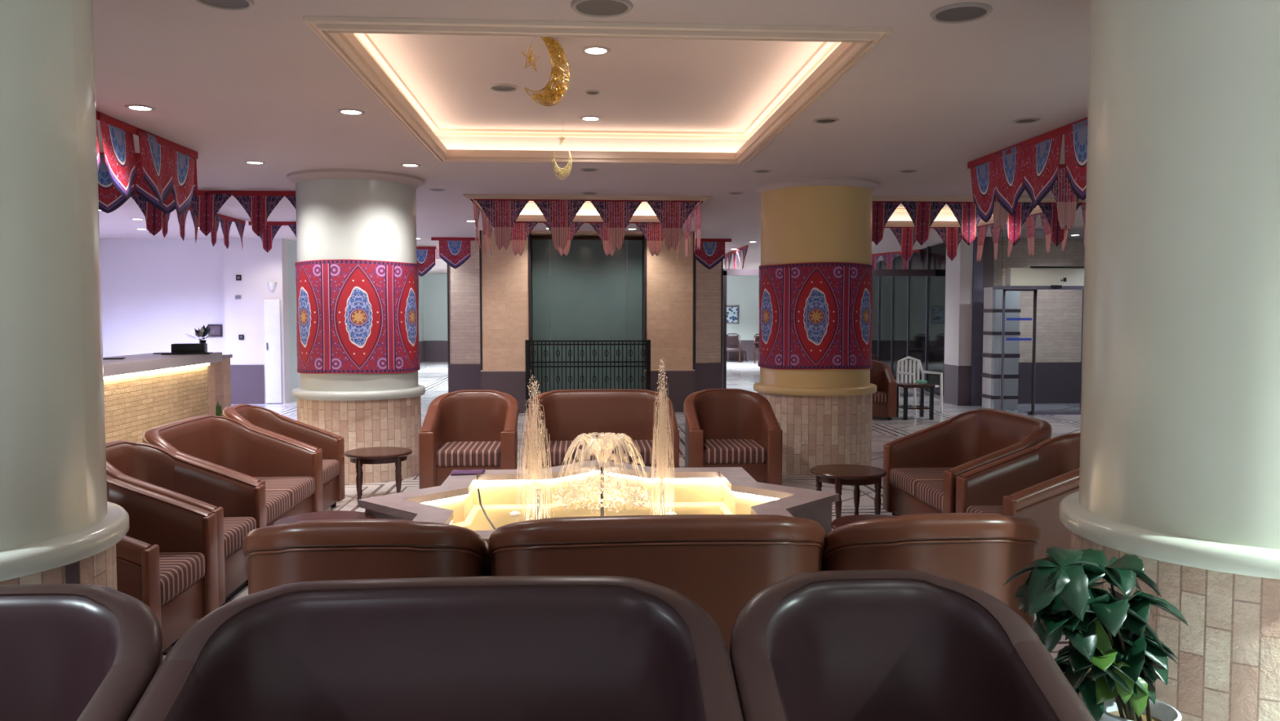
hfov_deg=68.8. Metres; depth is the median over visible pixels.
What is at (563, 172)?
ornament
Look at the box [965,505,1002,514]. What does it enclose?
seat cushion
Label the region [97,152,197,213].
bunting
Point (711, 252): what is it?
bunting
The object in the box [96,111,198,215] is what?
bunting
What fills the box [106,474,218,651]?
tub chair
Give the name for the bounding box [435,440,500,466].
seat cushion
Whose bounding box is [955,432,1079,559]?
tub chair
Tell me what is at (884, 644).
tub chair
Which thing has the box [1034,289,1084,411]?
door frame
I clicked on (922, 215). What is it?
bunting
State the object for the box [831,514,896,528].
round side table
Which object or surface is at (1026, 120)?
recessed light
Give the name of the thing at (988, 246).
trim
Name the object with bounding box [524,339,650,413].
iron railing
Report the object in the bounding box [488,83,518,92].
ceiling vent
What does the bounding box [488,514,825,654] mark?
sofa
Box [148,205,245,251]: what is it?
bunting
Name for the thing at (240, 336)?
wall switch
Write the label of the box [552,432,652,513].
water
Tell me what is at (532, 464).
water jet
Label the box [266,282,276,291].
wall lamp
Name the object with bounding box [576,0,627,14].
grille
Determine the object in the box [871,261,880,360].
window
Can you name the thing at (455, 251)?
bunting
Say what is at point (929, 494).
seat cushion
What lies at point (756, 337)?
wooden armchair
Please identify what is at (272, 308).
door
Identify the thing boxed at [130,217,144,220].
recessed light
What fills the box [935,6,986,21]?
grille
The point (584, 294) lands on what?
window
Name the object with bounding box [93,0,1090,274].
ceiling
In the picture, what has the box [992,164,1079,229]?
bunting
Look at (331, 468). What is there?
seat cushion
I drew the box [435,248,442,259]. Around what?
wall
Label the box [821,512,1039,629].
tub chair
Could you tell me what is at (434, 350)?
baseboard
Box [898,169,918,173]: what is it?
recessed light
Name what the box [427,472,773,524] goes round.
basin
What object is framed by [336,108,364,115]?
recessed light
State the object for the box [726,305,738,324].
framed picture
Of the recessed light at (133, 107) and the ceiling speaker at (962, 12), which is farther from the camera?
the recessed light at (133, 107)
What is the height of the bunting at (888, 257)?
0.463 m
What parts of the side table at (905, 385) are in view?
leg, leg, leg, leg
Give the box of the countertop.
[102,351,222,377]
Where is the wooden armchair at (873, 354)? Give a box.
[871,352,878,360]
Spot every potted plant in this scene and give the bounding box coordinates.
[215,400,231,416]
[1003,546,1188,720]
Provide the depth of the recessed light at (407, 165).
8.35 m
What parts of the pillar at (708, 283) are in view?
edge trim, edge trim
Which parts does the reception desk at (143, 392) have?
panel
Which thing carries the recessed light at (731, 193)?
in the ceiling
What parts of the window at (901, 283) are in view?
frame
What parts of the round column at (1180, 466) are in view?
ring moulding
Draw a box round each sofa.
[127,575,743,720]
[142,414,321,525]
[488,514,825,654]
[524,389,679,469]
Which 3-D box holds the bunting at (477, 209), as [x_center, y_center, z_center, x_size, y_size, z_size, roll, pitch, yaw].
[-1.970,-1.625,11.769,0.133,0.580,2.496,0,3,-4]
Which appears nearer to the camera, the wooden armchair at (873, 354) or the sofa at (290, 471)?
the sofa at (290, 471)
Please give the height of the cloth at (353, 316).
1.074 m
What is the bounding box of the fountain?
[357,458,839,544]
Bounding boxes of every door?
[263,299,282,403]
[1000,289,1036,415]
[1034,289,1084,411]
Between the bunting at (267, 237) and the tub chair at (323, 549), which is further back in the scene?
the bunting at (267, 237)
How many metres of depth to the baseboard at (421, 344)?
30.75 m
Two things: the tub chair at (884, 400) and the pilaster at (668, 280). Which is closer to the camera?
the tub chair at (884, 400)
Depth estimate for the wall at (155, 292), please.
16.61 m
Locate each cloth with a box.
[294,259,420,373]
[450,469,484,475]
[758,262,872,368]
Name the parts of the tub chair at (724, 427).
arm, arm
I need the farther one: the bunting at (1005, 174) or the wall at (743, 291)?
the wall at (743, 291)
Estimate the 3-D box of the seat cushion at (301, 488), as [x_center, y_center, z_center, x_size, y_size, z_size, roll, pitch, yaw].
[-2.708,0.935,6.625,0.650,0.140,0.554,0,3,-4]
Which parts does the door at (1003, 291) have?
rail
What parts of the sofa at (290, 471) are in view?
arm, arm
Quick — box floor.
[161,360,1080,663]
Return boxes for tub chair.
[0,583,162,720]
[105,440,266,606]
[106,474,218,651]
[222,404,345,511]
[243,518,491,594]
[418,389,519,488]
[683,388,782,485]
[729,568,1095,720]
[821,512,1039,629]
[870,360,897,420]
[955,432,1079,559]
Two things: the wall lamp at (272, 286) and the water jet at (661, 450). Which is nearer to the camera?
the water jet at (661, 450)
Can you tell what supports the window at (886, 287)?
on the floor
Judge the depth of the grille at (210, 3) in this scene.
3.99 m
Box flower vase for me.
[186,324,214,342]
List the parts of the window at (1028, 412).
sill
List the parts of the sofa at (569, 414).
arm, arm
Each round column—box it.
[0,0,128,590]
[286,168,425,484]
[753,176,880,475]
[1059,0,1279,720]
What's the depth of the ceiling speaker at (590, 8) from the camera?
4.04 m
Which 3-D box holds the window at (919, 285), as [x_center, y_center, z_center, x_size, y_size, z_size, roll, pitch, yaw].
[5.768,-0.833,19.387,0.081,2.928,1.722,0,3,4]
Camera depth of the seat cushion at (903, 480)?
7.01 m
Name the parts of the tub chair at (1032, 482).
arm, arm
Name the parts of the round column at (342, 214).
ring moulding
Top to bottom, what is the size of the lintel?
0.032 m
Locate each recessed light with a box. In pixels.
[124,104,155,111]
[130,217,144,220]
[244,160,266,164]
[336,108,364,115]
[400,163,420,167]
[428,188,445,191]
[579,115,601,121]
[579,168,599,171]
[581,45,611,55]
[581,191,597,194]
[728,191,744,194]
[752,169,771,173]
[813,117,839,124]
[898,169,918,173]
[1012,117,1040,124]
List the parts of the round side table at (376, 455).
leg, leg, leg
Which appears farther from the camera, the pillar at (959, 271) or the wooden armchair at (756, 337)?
the wooden armchair at (756, 337)
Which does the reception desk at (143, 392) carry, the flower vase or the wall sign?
the flower vase
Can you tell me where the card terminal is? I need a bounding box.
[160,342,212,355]
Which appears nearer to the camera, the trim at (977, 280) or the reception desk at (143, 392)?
the reception desk at (143, 392)
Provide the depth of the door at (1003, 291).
14.67 m
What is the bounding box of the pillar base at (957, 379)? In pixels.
[943,364,971,405]
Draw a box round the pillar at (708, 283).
[694,257,723,391]
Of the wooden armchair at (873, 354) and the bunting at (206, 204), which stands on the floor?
the wooden armchair at (873, 354)
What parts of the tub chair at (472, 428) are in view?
arm, arm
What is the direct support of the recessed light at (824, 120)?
in the ceiling
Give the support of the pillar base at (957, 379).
on the floor
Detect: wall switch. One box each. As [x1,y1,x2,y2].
[235,275,241,280]
[238,334,244,339]
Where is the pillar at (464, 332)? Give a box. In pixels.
[447,240,480,392]
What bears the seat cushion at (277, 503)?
on the sofa at (290, 471)
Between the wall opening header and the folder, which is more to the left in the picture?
the folder
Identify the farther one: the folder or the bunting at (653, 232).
the bunting at (653, 232)
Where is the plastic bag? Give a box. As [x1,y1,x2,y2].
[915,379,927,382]
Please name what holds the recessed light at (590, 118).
in the ceiling
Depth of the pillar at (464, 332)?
16.78 m
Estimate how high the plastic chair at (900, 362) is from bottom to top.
0.903 m
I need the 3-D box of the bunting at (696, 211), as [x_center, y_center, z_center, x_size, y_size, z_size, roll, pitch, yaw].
[0.633,-1.634,11.948,0.091,0.580,2.463,0,3,-5]
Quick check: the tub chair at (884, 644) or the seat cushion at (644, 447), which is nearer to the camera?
the tub chair at (884, 644)
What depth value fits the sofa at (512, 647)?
2.48 m
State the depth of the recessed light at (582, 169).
8.60 m
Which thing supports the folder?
on the reception desk at (143, 392)
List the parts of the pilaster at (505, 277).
edge trim, stone panel, edge trim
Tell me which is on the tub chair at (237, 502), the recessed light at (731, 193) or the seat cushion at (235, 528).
the seat cushion at (235, 528)
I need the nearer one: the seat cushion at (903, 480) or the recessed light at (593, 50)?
the recessed light at (593, 50)
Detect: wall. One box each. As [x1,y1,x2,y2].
[99,238,225,357]
[222,238,290,404]
[287,240,423,401]
[422,273,759,340]
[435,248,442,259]
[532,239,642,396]
[993,238,1084,362]
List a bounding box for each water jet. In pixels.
[513,374,555,522]
[649,357,675,515]
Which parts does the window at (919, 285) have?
sill, frame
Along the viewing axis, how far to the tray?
9.72 m
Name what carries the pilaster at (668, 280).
on the floor
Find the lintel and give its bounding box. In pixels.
[530,231,643,236]
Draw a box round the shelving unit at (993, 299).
[980,287,1021,409]
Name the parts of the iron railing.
post, rail, rail, rail, rail, post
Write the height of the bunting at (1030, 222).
0.580 m
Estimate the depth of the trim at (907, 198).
10.71 m
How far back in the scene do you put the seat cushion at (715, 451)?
8.32 m
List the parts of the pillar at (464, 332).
edge trim, edge trim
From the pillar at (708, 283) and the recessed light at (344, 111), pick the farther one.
the pillar at (708, 283)
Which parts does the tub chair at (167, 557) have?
arm, arm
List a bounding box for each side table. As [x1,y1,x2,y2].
[272,510,375,524]
[344,446,412,499]
[810,463,886,518]
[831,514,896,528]
[896,382,935,420]
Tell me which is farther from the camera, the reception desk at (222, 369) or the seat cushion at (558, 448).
the reception desk at (222, 369)
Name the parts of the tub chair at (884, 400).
arm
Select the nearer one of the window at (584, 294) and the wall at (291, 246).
the window at (584, 294)
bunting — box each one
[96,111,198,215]
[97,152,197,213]
[131,190,296,236]
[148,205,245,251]
[248,221,296,252]
[416,246,436,276]
[431,237,477,268]
[471,199,493,258]
[473,199,700,250]
[510,221,664,256]
[676,200,702,257]
[694,238,731,269]
[724,244,748,268]
[871,200,1082,246]
[871,226,962,261]
[871,248,921,269]
[967,116,1088,222]
[976,202,1085,262]
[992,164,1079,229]
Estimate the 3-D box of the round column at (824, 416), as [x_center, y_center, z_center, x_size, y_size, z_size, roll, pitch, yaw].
[1.831,-0.353,9.777,1.296,2.928,1.296,0,3,-4]
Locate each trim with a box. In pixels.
[302,16,892,164]
[462,194,710,222]
[525,201,649,206]
[722,271,726,388]
[872,195,1085,226]
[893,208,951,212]
[970,236,983,405]
[980,236,994,405]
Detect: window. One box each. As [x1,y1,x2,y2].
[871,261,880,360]
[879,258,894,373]
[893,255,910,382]
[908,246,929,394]
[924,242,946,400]
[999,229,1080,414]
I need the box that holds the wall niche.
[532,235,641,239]
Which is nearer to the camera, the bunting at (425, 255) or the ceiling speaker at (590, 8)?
the ceiling speaker at (590, 8)
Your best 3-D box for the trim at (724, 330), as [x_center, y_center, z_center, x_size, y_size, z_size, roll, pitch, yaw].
[1.608,-0.496,17.813,0.060,2.412,0.160,0,3,-4]
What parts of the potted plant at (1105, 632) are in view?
stem, pot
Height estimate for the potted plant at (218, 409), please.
0.630 m
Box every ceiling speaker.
[195,0,253,10]
[570,0,633,17]
[929,2,992,23]
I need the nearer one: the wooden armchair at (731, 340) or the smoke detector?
the smoke detector
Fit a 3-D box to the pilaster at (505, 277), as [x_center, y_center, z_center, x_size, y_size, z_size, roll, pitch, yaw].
[-2.185,-0.633,15.420,0.798,2.924,0.930,0,3,-4]
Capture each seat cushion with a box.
[159,551,205,606]
[223,516,256,559]
[253,475,315,508]
[265,490,291,524]
[322,459,339,484]
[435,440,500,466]
[541,440,602,465]
[601,440,657,464]
[703,439,767,463]
[872,390,888,402]
[889,466,954,497]
[915,480,943,512]
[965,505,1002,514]
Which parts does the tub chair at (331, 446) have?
arm, arm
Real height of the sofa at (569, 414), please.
0.879 m
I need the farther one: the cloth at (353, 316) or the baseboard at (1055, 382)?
the baseboard at (1055, 382)
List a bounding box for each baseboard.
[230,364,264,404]
[418,340,424,363]
[424,340,758,361]
[1017,362,1080,403]
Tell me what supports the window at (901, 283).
on the floor
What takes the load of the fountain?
on the floor
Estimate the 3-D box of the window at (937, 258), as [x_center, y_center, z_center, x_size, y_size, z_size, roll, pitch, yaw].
[5.652,-0.748,17.689,0.081,2.928,1.722,0,3,4]
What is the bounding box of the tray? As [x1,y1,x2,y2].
[160,351,212,355]
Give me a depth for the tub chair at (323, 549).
3.25 m
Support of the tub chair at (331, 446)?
on the floor
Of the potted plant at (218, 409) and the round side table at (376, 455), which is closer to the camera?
the round side table at (376, 455)
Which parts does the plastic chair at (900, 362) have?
arm, frame, arm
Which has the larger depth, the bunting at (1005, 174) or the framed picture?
the framed picture
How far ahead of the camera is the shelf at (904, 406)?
14.12 m
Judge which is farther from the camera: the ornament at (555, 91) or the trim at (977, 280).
the trim at (977, 280)
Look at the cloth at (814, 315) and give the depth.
9.26 m
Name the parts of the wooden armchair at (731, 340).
backrest, seat, frame, arm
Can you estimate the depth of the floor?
13.46 m
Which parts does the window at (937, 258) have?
sill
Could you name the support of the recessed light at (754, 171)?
in the ceiling
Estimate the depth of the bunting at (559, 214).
10.57 m
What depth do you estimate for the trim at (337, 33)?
4.60 m
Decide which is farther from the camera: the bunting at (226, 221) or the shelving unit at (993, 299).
the shelving unit at (993, 299)
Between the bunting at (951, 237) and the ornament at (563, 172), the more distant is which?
the bunting at (951, 237)
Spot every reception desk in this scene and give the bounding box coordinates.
[102,351,222,442]
[209,354,232,416]
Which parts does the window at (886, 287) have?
frame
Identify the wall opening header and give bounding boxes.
[723,268,936,275]
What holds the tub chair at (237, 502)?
on the floor
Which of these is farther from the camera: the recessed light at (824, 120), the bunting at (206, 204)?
the bunting at (206, 204)
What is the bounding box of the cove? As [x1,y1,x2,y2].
[353,33,840,139]
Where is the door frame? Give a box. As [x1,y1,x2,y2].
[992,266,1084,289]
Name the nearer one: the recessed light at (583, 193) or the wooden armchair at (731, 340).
the recessed light at (583, 193)
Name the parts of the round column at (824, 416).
ring moulding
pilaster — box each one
[479,230,533,413]
[641,231,694,412]
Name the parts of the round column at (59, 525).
ring moulding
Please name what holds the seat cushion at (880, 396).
on the tub chair at (884, 400)
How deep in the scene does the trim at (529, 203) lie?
13.12 m
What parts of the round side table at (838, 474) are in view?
leg, leg, leg, leg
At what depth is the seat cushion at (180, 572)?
4.48 m
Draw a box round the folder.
[102,357,125,359]
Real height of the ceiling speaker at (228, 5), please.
0.014 m
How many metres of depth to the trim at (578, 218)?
10.54 m
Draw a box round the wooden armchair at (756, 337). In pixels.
[753,333,759,363]
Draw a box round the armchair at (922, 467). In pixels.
[882,408,1052,515]
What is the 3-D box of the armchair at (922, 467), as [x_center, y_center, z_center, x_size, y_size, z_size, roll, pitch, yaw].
[2.362,0.824,6.755,0.791,0.879,1.356,0,3,-4]
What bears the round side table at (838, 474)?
on the floor
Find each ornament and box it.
[521,36,569,106]
[551,120,571,179]
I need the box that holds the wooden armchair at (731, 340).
[726,333,742,362]
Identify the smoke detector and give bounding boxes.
[585,89,599,94]
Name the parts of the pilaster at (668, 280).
edge trim, stone panel, edge trim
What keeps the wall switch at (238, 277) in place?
attached to the wall at (257, 267)
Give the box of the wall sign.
[208,324,222,336]
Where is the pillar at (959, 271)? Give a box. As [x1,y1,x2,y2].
[944,239,973,365]
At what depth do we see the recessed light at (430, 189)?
10.00 m
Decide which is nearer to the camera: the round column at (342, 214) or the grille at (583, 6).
the grille at (583, 6)
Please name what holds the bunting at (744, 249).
hanging from the ceiling
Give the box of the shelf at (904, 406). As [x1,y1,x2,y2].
[897,404,929,408]
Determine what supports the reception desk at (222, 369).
on the floor
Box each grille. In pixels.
[200,0,248,8]
[492,85,515,90]
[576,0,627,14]
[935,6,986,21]
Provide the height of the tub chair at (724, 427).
0.879 m
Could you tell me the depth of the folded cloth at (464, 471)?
6.52 m
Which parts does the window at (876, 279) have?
frame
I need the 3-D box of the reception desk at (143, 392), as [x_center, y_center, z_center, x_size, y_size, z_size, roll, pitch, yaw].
[-4.791,0.633,7.612,0.690,1.176,5.472,0,3,-4]
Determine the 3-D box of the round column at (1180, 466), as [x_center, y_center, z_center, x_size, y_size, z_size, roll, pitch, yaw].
[2.227,-0.033,3.376,1.296,2.928,1.296,0,3,-4]
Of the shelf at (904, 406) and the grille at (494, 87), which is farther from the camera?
the shelf at (904, 406)
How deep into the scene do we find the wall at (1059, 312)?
16.62 m
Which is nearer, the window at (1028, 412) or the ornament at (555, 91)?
the ornament at (555, 91)
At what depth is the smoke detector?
6.57 m
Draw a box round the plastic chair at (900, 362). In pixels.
[896,355,942,414]
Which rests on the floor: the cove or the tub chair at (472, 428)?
the tub chair at (472, 428)
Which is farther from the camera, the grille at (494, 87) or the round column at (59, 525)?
the grille at (494, 87)
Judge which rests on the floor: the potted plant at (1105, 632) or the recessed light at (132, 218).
the potted plant at (1105, 632)
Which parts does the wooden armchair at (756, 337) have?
frame, backrest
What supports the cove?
attached to the ceiling
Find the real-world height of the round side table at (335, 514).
0.408 m
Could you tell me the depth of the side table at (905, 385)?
14.09 m
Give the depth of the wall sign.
16.67 m
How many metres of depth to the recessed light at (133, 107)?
6.02 m

